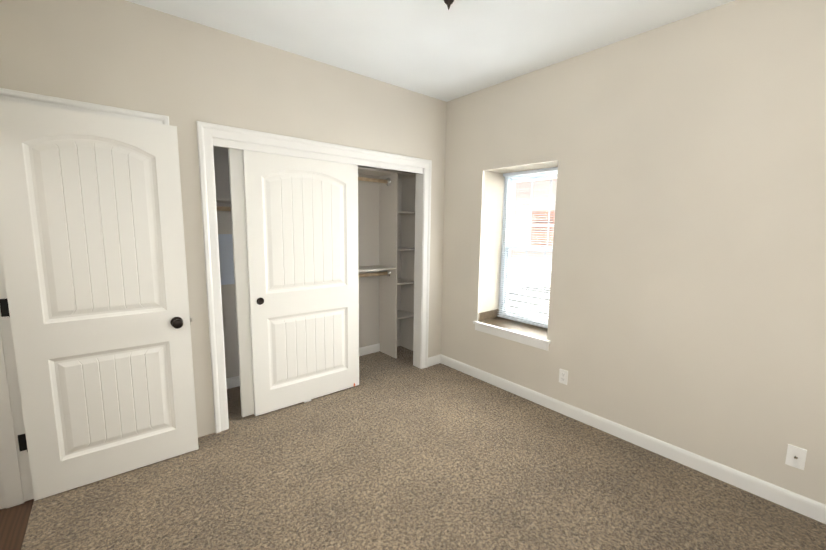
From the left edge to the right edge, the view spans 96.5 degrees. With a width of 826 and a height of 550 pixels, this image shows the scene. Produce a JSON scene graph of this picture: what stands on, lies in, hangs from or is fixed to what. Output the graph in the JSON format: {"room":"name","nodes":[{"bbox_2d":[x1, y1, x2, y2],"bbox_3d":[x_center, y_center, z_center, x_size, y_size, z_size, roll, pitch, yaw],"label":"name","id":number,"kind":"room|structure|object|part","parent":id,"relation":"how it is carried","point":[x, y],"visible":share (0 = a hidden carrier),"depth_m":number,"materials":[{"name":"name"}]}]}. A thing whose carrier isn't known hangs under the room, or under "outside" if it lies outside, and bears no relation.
{"room":"empty bedroom","nodes":[
{"label":"empty bedroom","id":0,"kind":"room"},
{"bbox_2d":[0,499,33,549],"bbox_3d":[-2.391,1.365,0.955,1.870,0.056,3.000,-5,10,-39],"label":"floor","id":1,"kind":"structure","parent":0,"point":[14,520],"depth_m":1.81,"materials":[{"name":"brown wood"}]},
{"bbox_2d":[0,0,446,437],"bbox_3d":[-0.968,-0.275,2.885,3.250,2.720,0.120,-5,10,-39],"label":"wall","id":2,"kind":"structure","parent":0,"point":[184,75],"depth_m":2.41,"materials":[{"name":"beige paint"}]},
{"bbox_2d":[0,88,168,124],"bbox_3d":[-1.812,0.112,2.141,0.790,2.125,0.021,-5,10,-39],"label":"door frame","id":3,"kind":"structure","parent":2,"relation":"attached to","point":[41,100],"depth_m":1.99,"materials":[{"name":"white wood"}]},
{"bbox_2d":[228,148,253,416],"bbox_3d":[-0.945,0.062,2.995,0.925,2.000,0.035,-5,10,-39],"label":"closet door","id":4,"kind":"structure","parent":2,"relation":"in","point":[235,160],"depth_m":2.71,"materials":[{"name":"white paint"}]},
{"bbox_2d":[242,150,358,415],"bbox_3d":[-0.854,0.061,3.013,0.925,2.000,0.035,-5,10,-39],"label":"closet door","id":5,"kind":"structure","parent":2,"relation":"in","point":[301,218],"depth_m":2.96,"materials":[{"name":"white paint"}]},
{"bbox_2d":[257,297,263,304],"bbox_3d":[-1.145,0.196,2.763,0.055,0.055,0.004,-5,10,-39],"label":"door knob","id":6,"kind":"object","parent":5,"relation":"attached to","point":[260,300],"visible":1,"depth_m":2.76,"materials":[{"name":"black metal"}]},
{"bbox_2d":[196,121,431,432],"bbox_3d":[-0.658,0.021,3.187,1.883,2.063,0.120,-5,10,-39],"label":"door frame","id":7,"kind":"structure","parent":2,"relation":"attached to","point":[419,190],"depth_m":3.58,"materials":[{"name":"white wood"}]},
{"bbox_2d":[428,354,440,366],"bbox_3d":[0.224,0.922,3.968,0.189,0.095,0.014,-5,10,-39],"label":"baseboard","id":8,"kind":"structure","parent":2,"relation":"attached to","point":[434,360],"depth_m":3.96,"materials":[{"name":"white wood"}]},
{"bbox_2d":[213,146,401,377],"bbox_3d":[-0.911,-0.350,3.461,2.420,2.720,0.700,-5,10,-39],"label":"wall","id":9,"kind":"structure","parent":0,"point":[368,223],"depth_m":4.08,"materials":[{"name":"beige paint"}]},
{"bbox_2d":[226,343,379,388],"bbox_3d":[-1.155,0.932,3.759,1.966,0.095,0.014,-5,10,-39],"label":"baseboard","id":10,"kind":"structure","parent":9,"relation":"attached to","point":[232,382],"depth_m":4.21,"materials":[{"name":"white wood"}]},
{"bbox_2d":[216,167,415,358],"bbox_3d":[-0.918,-0.029,3.602,2.300,2.048,0.345,-5,10,-39],"label":"closet shelving","id":11,"kind":"object","parent":9,"relation":"attached to","point":[390,314],"visible":0.46,"depth_m":4.07,"materials":[{"name":"white wood"}]},
{"bbox_3d":[-1.586,-0.139,3.249,0.560,0.440,0.006,-5,10,-39],"label":"access panel","id":12,"kind":"part","parent":11,"relation":"part of","materials":[{"name":"grey"}]},
{"bbox_2d":[21,346,825,549],"bbox_3d":[-0.117,1.239,2.122,3.130,0.060,3.900,-5,10,-39],"label":"floor carpet","id":13,"kind":"object","parent":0,"point":[399,452],"visible":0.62,"depth_m":2.08,"materials":[{"name":"brown carpet"}]},
{"bbox_2d":[126,0,734,101],"bbox_3d":[-0.616,-1.484,1.302,5.460,0.100,4.120,-5,10,-39],"label":"ceiling","id":14,"kind":"structure","parent":0,"point":[437,49],"depth_m":2.35,"materials":[{"name":"white paint"}]},
{"bbox_2d":[443,0,453,9],"bbox_3d":[0.152,-1.281,1.528,0.352,0.340,0.352,-5,10,-39],"label":"ceiling light fixture","id":15,"kind":"object","parent":14,"relation":"attached to","point":[448,3],"visible":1,"depth_m":1.54,"materials":[{"name":"grey metal"}]},
{"bbox_2d":[400,0,825,504],"bbox_3d":[1.289,-0.269,3.072,0.460,2.720,4.120,-5,10,-39],"label":"wall","id":16,"kind":"structure","parent":0,"point":[687,300],"depth_m":2.30,"materials":[{"name":"beige paint"}]},
{"bbox_2d":[473,321,550,350],"bbox_3d":[0.854,0.537,3.307,0.030,0.089,0.810,-5,10,-39],"label":"trim","id":17,"kind":"structure","parent":16,"relation":"attached to","point":[533,341],"depth_m":3.26,"materials":[{"name":"white wood"}]},
{"bbox_2d":[478,309,547,339],"bbox_3d":[0.993,0.447,3.412,0.330,0.097,0.740,-5,10,-39],"label":"window sill","id":18,"kind":"structure","parent":16,"relation":"on","point":[490,317],"depth_m":3.50,"materials":[{"name":"stone"}]},
{"bbox_2d":[497,167,557,328],"bbox_3d":[1.136,-0.241,3.433,0.131,1.435,0.740,-5,10,-39],"label":"window unit","id":19,"kind":"structure","parent":16,"relation":"in","point":[508,219],"depth_m":3.51,"materials":[{"name":"white plastic"}]},
{"bbox_2d":[559,369,567,384],"bbox_3d":[1.199,0.811,2.938,0.009,0.114,0.070,-5,10,-39],"label":"electrical outlet plate","id":20,"kind":"object","parent":16,"relation":"attached to","point":[563,376],"visible":1,"depth_m":2.93,"materials":[{"name":"white plastic"}]},
{"bbox_2d":[440,354,825,523],"bbox_3d":[1.313,1.087,2.826,0.014,0.095,3.180,-5,10,-39],"label":"baseboard","id":21,"kind":"structure","parent":16,"relation":"attached to","point":[802,505],"depth_m":2.40,"materials":[{"name":"white wood"}]},
{"bbox_2d":[785,444,806,469],"bbox_3d":[2.024,0.965,1.948,0.017,0.114,0.070,-5,10,-39],"label":"outlet plate","id":22,"kind":"object","parent":16,"relation":"attached to","point":[795,457],"visible":1,"depth_m":1.95,"materials":[{"name":"white plastic"}]},
{"bbox_3d":[-1.080,0.026,0.590,0.120,2.720,3.300,-5,10,-39],"label":"wall","id":23,"kind":"structure","parent":0,"visible":0},
{"bbox_2d":[0,247,33,508],"bbox_3d":[-1.825,0.226,1.515,0.120,2.063,0.803,-5,10,-39],"label":"door frame","id":24,"kind":"structure","parent":23,"relation":"attached to","point":[16,487],"depth_m":1.89,"materials":[{"name":"white wood"}]},
{"bbox_2d":[0,100,198,500],"bbox_3d":[-1.713,0.164,2.051,0.797,2.032,0.177,-5,10,-39],"label":"entry door","id":25,"kind":"structure","parent":23,"relation":"in","point":[92,243],"depth_m":2.02,"materials":[{"name":"white paint"}]},
{"bbox_3d":[-2.020,0.159,1.827,0.040,1.548,0.046,-5,10,-39],"label":"entry door hinges","id":26,"kind":"part","parent":25,"relation":"part of","materials":[{"name":"black metal"}]},
{"bbox_3d":[-1.448,0.286,2.290,0.105,0.066,0.177,-5,10,-39],"label":"knob","id":27,"kind":"part","parent":25,"relation":"part of","materials":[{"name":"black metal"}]},
{"label":"outside","id":28,"kind":"structure","parent":0,"visible":0},
{"bbox_3d":[3.844,1.028,6.002,7.000,0.050,20.000,-5,10,-39],"label":"ground","id":29,"kind":"structure","parent":28,"visible":0},
{"bbox_2d":[508,285,549,316],"bbox_3d":[1.842,0.623,5.349,0.750,0.870,0.750,-5,10,-39],"label":"ac unit","id":30,"kind":"object","parent":29,"relation":"on","point":[529,299],"depth_m":5.13,"materials":[{"name":"white"}]},
{"bbox_2d":[508,178,556,293],"bbox_3d":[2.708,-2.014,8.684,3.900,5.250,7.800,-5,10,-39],"label":"building","id":31,"kind":"structure","parent":29,"relation":"on","point":[525,208],"depth_m":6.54,"materials":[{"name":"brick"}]},
{"bbox_2d":[530,210,554,247],"bbox_3d":[2.223,-0.751,6.286,0.075,0.680,0.430,-5,10,-39],"label":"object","id":32,"kind":"object","parent":31,"relation":"attached to","point":[542,217],"depth_m":6.27,"materials":[{"name":"white"}]}
]}

